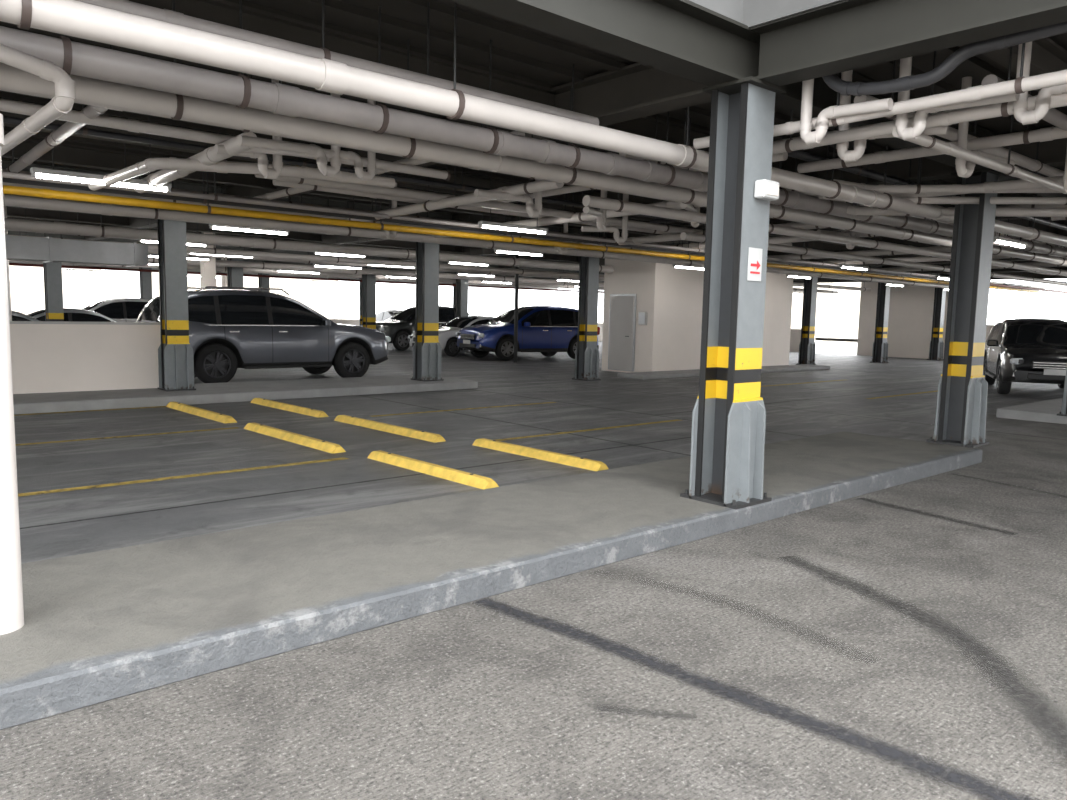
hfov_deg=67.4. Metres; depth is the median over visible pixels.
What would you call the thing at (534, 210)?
trap
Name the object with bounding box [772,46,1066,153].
drain pipe
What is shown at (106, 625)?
curb
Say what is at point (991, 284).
pipe
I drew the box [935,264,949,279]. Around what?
lamp
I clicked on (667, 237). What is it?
drain pipe
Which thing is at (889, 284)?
lamp
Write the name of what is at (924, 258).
drain pipe
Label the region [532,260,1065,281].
ceiling beam
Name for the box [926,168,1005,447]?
steel column
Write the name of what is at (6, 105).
pipe
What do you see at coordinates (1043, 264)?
drain pipe
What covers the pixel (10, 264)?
pipe
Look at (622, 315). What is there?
door
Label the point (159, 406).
parking line
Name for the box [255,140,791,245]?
pipe
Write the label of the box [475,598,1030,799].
tyre mark
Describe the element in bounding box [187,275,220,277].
lamp
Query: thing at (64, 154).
ceiling beam
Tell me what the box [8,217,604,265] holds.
ceiling beam
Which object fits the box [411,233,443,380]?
steel column
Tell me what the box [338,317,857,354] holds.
ground
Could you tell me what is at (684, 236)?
drain pipe
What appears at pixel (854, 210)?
drain pipe
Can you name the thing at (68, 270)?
lamp
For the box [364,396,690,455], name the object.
joint
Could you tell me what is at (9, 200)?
drain pipe
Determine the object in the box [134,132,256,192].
drain pipe
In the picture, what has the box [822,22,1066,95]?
drain pipe
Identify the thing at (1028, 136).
drain pipe
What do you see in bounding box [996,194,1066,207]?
pipe
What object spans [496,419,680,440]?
parking line
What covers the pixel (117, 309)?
suv car
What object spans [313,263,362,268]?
lamp
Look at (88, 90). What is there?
drain pipe
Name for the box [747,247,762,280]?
arrow sign
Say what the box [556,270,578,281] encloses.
lamp
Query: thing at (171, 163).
drain pipe
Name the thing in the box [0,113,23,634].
white standpipe
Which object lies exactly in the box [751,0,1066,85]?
ceiling beam
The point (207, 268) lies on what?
post
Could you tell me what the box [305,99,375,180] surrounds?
trap
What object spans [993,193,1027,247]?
lamp
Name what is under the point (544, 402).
parking line
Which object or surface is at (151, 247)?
drain pipe
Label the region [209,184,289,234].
lamp
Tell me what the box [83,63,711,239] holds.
ceiling beam
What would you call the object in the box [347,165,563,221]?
drain pipe
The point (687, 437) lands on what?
joint
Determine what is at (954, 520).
tyre mark
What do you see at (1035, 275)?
ceiling beam
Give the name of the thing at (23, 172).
pipe
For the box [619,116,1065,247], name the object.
pipe
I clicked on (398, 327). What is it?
suv car
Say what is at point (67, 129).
pipe
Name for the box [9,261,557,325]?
wall
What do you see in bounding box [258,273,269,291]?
steel column
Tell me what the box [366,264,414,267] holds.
lamp
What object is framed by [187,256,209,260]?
lamp
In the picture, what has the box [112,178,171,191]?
lamp
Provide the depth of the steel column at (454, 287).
40.71 m
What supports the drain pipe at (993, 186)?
hanging from the ceiling
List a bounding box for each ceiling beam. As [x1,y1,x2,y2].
[0,111,1053,274]
[1,139,937,264]
[1,160,939,275]
[5,194,845,279]
[6,207,803,279]
[7,194,542,245]
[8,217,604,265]
[9,231,578,272]
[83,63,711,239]
[127,0,1054,232]
[216,157,956,257]
[216,258,531,277]
[222,258,555,278]
[277,194,1048,264]
[376,228,1066,271]
[449,0,1065,196]
[495,245,1066,276]
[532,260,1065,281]
[602,272,1066,282]
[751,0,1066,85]
[982,37,1066,75]
[1002,138,1066,169]
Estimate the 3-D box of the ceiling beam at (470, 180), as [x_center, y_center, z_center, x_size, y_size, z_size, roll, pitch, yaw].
[1.844,-3.448,14.403,48.000,0.240,0.160,-4,8,-41]
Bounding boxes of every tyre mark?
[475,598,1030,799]
[779,556,1066,752]
[857,498,1013,534]
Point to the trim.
(752, 13)
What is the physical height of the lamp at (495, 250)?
0.859 m
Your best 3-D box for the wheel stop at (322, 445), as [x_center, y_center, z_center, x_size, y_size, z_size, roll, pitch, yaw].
[-2.912,0.429,9.587,0.170,0.086,2.300,-5,8,-43]
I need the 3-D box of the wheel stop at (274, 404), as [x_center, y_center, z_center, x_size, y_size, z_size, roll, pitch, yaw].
[-3.843,0.102,12.469,0.170,0.086,2.300,-5,8,-43]
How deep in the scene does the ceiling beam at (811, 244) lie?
20.43 m
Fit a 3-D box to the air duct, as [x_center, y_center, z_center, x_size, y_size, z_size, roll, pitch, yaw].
[-11.633,-2.137,9.572,13.000,0.390,0.540,-4,8,-41]
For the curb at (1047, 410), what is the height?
0.160 m
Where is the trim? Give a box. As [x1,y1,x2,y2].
[689,0,842,27]
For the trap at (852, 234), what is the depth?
12.85 m
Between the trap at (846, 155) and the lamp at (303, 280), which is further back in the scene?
the lamp at (303, 280)
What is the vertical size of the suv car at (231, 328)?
1.988 m
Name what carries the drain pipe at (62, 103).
attached to the drain pipe at (75, 58)
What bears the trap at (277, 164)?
hanging from the ceiling
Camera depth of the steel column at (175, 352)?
13.40 m
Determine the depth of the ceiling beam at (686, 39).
5.36 m
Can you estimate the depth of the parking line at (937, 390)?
16.87 m
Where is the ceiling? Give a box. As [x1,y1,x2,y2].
[0,0,1066,244]
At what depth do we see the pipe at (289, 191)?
10.12 m
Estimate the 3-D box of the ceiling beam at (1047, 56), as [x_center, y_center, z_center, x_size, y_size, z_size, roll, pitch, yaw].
[13.798,-3.229,14.621,29.700,0.240,0.160,-4,8,-41]
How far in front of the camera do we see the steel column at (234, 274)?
24.02 m
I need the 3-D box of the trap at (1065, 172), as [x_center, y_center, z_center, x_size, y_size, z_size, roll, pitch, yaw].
[5.055,-2.312,7.343,0.776,0.864,0.089,-4,8,-41]
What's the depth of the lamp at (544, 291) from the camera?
44.21 m
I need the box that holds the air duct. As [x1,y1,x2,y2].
[5,235,148,266]
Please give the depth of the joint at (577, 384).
13.25 m
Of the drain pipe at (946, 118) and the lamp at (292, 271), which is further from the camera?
the lamp at (292, 271)
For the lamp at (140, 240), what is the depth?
15.03 m
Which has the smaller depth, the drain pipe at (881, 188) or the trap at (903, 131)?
the trap at (903, 131)
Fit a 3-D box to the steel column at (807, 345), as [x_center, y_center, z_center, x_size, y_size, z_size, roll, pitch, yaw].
[9.437,-2.817,27.408,0.470,3.240,0.520,-4,8,-41]
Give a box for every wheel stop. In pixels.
[166,402,236,422]
[244,422,345,453]
[250,398,327,417]
[334,415,444,442]
[368,450,498,488]
[472,438,607,470]
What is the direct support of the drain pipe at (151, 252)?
hanging from the ceiling
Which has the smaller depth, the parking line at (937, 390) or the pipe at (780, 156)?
the pipe at (780, 156)
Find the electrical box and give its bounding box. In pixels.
[638,312,647,324]
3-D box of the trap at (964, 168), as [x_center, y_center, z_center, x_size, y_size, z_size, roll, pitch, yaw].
[3.938,-2.318,6.941,0.774,0.812,0.085,-2,7,-29]
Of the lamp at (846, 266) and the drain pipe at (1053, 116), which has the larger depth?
the lamp at (846, 266)
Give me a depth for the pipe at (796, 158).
9.80 m
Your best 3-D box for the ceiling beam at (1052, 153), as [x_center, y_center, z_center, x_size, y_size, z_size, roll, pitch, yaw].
[8.304,-2.283,5.320,0.260,0.360,9.500,-4,8,-41]
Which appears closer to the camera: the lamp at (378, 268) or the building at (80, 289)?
the lamp at (378, 268)
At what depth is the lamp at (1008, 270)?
25.97 m
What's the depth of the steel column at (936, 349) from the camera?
32.80 m
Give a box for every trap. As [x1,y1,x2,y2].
[214,79,282,179]
[238,93,340,176]
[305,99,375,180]
[384,183,396,238]
[474,179,541,217]
[548,223,567,253]
[581,193,628,242]
[583,190,606,230]
[680,204,699,226]
[799,79,892,144]
[817,230,855,248]
[836,70,947,161]
[895,57,1019,140]
[955,76,1014,177]
[1013,41,1066,124]
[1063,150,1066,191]
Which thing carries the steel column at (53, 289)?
on the floor
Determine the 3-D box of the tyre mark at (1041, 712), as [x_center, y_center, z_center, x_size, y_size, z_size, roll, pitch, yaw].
[1.816,1.178,3.864,1.839,0.001,2.405,-4,8,-41]
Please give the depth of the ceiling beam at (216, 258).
34.07 m
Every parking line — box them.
[14,406,165,415]
[15,427,237,445]
[18,457,347,496]
[372,402,557,416]
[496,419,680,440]
[761,380,841,386]
[865,390,937,398]
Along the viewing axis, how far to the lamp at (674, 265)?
19.65 m
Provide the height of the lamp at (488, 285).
0.859 m
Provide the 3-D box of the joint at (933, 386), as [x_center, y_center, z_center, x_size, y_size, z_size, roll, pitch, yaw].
[9.566,-0.317,19.289,20.300,0.001,0.060,-4,8,-41]
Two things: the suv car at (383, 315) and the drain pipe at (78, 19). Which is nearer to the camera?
the drain pipe at (78, 19)
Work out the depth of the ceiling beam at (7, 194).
15.74 m
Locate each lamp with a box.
[30,148,104,184]
[66,266,111,272]
[77,265,127,268]
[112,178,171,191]
[138,239,157,242]
[148,253,157,257]
[187,243,207,246]
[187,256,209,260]
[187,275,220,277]
[188,246,253,257]
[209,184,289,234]
[276,269,320,273]
[298,275,330,282]
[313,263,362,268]
[314,237,366,257]
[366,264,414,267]
[376,268,402,285]
[384,270,415,278]
[447,245,488,265]
[457,255,494,276]
[468,285,491,289]
[478,172,547,233]
[481,275,511,283]
[494,249,543,255]
[544,291,564,292]
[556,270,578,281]
[673,264,703,269]
[786,274,811,278]
[839,247,868,270]
[885,283,903,286]
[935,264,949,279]
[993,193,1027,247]
[1004,270,1020,285]
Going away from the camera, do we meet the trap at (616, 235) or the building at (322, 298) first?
the trap at (616, 235)
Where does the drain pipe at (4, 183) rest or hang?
hanging from the ceiling
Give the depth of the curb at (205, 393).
13.57 m
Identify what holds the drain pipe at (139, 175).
hanging from the ceiling
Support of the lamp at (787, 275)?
hanging from the ceiling
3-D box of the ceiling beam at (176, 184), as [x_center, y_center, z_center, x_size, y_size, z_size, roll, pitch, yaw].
[-0.847,-3.762,17.481,48.000,0.380,0.260,-4,8,-41]
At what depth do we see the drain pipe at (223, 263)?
25.30 m
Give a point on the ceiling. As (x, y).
(519, 51)
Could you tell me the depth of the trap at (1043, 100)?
5.14 m
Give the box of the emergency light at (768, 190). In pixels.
[754,179,778,200]
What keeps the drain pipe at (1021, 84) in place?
hanging from the ceiling
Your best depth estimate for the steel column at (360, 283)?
37.29 m
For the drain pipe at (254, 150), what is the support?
attached to the trap at (331, 171)
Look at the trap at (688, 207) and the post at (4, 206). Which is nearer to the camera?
the trap at (688, 207)
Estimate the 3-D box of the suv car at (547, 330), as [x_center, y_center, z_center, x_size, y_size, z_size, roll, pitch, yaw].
[-0.150,-2.382,28.014,4.962,1.859,2.486,-3,7,-33]
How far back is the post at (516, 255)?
25.44 m
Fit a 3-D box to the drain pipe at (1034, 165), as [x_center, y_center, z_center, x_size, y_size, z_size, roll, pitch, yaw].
[5.543,-2.641,8.598,8.101,0.458,0.116,-4,8,-40]
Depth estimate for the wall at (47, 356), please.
13.04 m
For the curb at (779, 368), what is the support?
on the floor
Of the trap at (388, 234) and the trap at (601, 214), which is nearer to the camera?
the trap at (601, 214)
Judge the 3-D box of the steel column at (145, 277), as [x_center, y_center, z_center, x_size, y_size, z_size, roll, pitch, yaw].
[-15.034,-3.708,31.099,0.470,3.240,0.520,-4,8,-41]
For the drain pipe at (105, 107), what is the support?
hanging from the ceiling
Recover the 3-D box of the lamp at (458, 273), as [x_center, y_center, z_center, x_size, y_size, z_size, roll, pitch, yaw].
[-1.846,-4.440,25.869,1.500,0.859,0.100,-4,8,-41]
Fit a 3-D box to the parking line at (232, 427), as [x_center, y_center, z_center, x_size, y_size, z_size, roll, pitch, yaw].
[-6.449,0.550,8.173,6.900,0.001,0.120,-4,8,-41]
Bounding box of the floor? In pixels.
[0,341,1066,799]
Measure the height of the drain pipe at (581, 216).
0.748 m
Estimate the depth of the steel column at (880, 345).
29.81 m
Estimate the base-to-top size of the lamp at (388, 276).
0.859 m
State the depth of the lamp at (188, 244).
15.61 m
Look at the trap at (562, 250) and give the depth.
15.04 m
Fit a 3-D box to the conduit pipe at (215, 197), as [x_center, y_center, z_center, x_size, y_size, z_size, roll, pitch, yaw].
[2.944,-3.259,15.443,43.004,0.794,0.090,-4,8,-41]
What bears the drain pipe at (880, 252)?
hanging from the ceiling
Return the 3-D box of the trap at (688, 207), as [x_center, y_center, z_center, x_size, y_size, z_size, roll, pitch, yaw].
[1.974,-2.645,9.994,0.095,0.891,0.828,4,7,23]
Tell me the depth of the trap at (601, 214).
10.24 m
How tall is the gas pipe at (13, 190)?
0.931 m
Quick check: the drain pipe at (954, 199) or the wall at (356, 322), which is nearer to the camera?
the drain pipe at (954, 199)
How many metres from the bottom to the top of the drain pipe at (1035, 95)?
0.556 m
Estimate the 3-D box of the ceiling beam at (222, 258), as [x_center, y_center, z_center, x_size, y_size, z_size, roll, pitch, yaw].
[-11.342,-5.329,29.457,48.000,0.240,0.160,-4,8,-41]
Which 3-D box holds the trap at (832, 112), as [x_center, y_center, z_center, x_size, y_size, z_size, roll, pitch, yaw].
[2.211,-2.241,5.671,0.089,0.764,0.676,-4,8,-41]
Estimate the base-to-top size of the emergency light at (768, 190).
0.130 m
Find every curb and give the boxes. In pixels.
[0,431,982,729]
[13,375,477,414]
[618,364,829,379]
[996,398,1066,423]
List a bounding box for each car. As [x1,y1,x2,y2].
[12,311,38,320]
[26,308,117,321]
[80,298,151,321]
[137,286,390,382]
[359,309,403,325]
[376,304,469,350]
[408,316,495,356]
[455,306,599,360]
[983,318,1066,393]
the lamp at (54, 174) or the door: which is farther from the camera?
the door
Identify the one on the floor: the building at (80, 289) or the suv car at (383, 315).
the suv car at (383, 315)
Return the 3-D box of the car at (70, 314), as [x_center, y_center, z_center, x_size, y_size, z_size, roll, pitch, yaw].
[-13.479,-1.850,22.412,4.580,1.460,2.180,-4,8,-41]
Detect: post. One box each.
[4,206,10,320]
[6,208,11,320]
[200,232,215,286]
[221,258,227,286]
[514,254,518,362]
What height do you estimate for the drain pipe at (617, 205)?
0.889 m
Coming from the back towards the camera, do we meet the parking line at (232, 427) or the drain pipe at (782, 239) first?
the drain pipe at (782, 239)
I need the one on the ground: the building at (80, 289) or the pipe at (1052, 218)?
the building at (80, 289)
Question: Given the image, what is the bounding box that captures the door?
[608,294,636,371]
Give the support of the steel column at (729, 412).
on the curb at (106, 625)
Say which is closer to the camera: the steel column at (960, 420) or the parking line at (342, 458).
the parking line at (342, 458)
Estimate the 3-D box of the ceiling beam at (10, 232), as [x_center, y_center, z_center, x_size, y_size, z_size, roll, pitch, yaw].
[-7.604,-4.726,25.195,48.000,0.380,0.260,-4,8,-41]
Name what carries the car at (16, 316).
on the floor
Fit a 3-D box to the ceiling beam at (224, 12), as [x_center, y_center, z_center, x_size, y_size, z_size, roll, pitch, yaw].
[4.599,-3.055,11.258,48.000,0.240,0.160,-4,8,-41]
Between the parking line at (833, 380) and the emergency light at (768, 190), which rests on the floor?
the parking line at (833, 380)
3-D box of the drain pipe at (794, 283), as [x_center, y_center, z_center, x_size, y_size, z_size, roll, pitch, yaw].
[-1.622,-3.916,20.655,43.000,0.781,0.161,-4,8,-41]
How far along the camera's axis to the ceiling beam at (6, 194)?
17.33 m
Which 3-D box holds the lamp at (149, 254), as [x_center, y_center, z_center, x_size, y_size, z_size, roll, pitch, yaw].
[-9.277,-3.515,19.475,0.207,0.089,0.100,-4,8,-41]
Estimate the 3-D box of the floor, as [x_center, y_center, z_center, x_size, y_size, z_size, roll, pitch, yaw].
[0.721,0.011,15.988,48.000,0.300,53.000,-4,8,-41]
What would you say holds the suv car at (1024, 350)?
on the floor
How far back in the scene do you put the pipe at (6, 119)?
8.26 m
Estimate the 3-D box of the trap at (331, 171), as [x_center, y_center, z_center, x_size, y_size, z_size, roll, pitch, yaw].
[-2.001,-2.359,6.632,0.876,0.904,0.089,-4,8,-41]
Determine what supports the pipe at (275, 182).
hanging from the ceiling
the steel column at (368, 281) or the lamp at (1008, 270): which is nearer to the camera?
the lamp at (1008, 270)
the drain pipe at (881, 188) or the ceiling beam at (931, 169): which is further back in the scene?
the ceiling beam at (931, 169)
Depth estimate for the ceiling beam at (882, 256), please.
24.00 m
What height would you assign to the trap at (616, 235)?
0.956 m
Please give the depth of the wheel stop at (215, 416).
11.48 m
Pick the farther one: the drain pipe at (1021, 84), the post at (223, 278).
the post at (223, 278)
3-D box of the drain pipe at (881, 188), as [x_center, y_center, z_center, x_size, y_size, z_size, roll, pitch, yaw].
[5.638,-2.515,8.437,5.015,0.670,0.423,1,6,3]
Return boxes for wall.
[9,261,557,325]
[9,321,160,393]
[597,282,993,358]
[602,252,792,372]
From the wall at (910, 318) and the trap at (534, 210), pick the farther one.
the wall at (910, 318)
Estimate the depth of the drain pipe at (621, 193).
15.34 m
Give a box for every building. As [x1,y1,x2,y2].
[9,266,102,313]
[152,272,337,318]
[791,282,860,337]
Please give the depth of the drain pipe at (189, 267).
28.16 m
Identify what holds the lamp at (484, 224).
hanging from the ceiling
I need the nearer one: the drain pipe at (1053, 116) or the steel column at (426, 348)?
the drain pipe at (1053, 116)
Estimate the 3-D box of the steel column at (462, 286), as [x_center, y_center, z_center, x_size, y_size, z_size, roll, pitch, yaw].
[-2.815,-3.509,31.545,0.470,3.240,0.520,-4,8,-41]
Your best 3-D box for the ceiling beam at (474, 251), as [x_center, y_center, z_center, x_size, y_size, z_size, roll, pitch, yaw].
[-2.733,-4.609,24.937,0.260,0.360,34.200,-4,8,-41]
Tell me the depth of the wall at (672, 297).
22.01 m
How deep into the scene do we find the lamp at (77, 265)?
26.30 m
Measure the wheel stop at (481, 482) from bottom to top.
0.086 m
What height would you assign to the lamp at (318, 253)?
0.859 m
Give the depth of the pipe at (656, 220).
13.11 m
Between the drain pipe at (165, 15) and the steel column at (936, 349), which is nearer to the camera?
the drain pipe at (165, 15)
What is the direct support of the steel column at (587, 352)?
on the floor
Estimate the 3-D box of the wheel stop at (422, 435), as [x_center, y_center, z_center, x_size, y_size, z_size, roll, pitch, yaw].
[-1.941,0.352,10.495,0.170,0.086,2.400,-5,8,-43]
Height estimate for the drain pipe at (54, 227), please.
0.904 m
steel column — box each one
[43,262,63,320]
[139,267,152,298]
[157,209,195,390]
[227,258,242,286]
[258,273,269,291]
[359,278,361,325]
[362,266,375,329]
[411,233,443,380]
[453,283,455,307]
[456,272,467,352]
[572,249,600,380]
[680,76,786,508]
[796,277,817,364]
[870,282,890,362]
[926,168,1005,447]
[927,287,945,360]
[1057,369,1066,415]
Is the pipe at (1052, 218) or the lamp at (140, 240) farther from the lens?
the lamp at (140, 240)
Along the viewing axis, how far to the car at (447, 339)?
28.71 m
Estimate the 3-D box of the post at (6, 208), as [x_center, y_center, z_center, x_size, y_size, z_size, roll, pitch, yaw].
[-10.891,-2.225,16.353,0.360,3.600,0.360,-4,8,-41]
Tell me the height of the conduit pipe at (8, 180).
0.797 m
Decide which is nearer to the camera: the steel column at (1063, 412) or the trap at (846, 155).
the trap at (846, 155)
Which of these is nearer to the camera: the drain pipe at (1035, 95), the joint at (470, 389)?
the drain pipe at (1035, 95)
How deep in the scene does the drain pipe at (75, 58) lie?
5.38 m
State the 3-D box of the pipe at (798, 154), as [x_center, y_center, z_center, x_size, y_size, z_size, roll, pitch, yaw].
[6.893,-2.941,11.679,14.000,0.465,0.092,-4,8,-41]
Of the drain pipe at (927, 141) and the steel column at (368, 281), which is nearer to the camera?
the drain pipe at (927, 141)
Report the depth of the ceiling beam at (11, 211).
19.44 m
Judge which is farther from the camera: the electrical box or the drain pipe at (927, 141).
the electrical box
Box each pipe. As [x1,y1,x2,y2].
[0,0,1066,246]
[0,0,1066,257]
[0,0,1066,265]
[0,44,75,155]
[0,73,939,245]
[0,75,450,180]
[2,143,673,244]
[2,144,1044,288]
[2,171,1015,280]
[3,104,705,224]
[3,151,1005,282]
[3,172,1038,292]
[3,194,948,288]
[4,203,613,272]
[5,175,892,277]
[6,45,111,172]
[7,211,837,293]
[8,212,870,290]
[9,258,603,289]
[9,263,603,292]
[19,231,603,286]
[44,219,802,292]
[75,0,598,125]
[88,157,394,190]
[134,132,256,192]
[243,147,319,157]
[254,124,524,199]
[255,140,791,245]
[273,142,810,248]
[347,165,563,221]
[424,193,701,237]
[427,2,1063,196]
[483,158,813,218]
[491,147,787,202]
[554,217,825,249]
[582,193,1066,275]
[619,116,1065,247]
[620,193,1065,275]
[623,224,877,253]
[650,195,955,223]
[680,207,1066,285]
[693,43,1066,148]
[697,220,1035,263]
[767,228,1057,267]
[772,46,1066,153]
[773,95,1050,142]
[787,150,1066,229]
[797,90,1066,172]
[804,159,1066,216]
[818,157,1066,204]
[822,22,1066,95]
[823,258,1062,273]
[833,157,1060,193]
[854,60,1064,176]
[892,51,1066,194]
[981,74,1066,130]
[990,283,1066,293]
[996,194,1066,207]
[1051,217,1066,220]
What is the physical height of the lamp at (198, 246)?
0.859 m
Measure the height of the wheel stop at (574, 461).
0.086 m
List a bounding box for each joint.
[20,437,689,528]
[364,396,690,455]
[470,389,807,436]
[577,384,1062,439]
[659,386,934,414]
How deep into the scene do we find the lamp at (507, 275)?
31.50 m
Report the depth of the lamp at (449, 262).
19.84 m

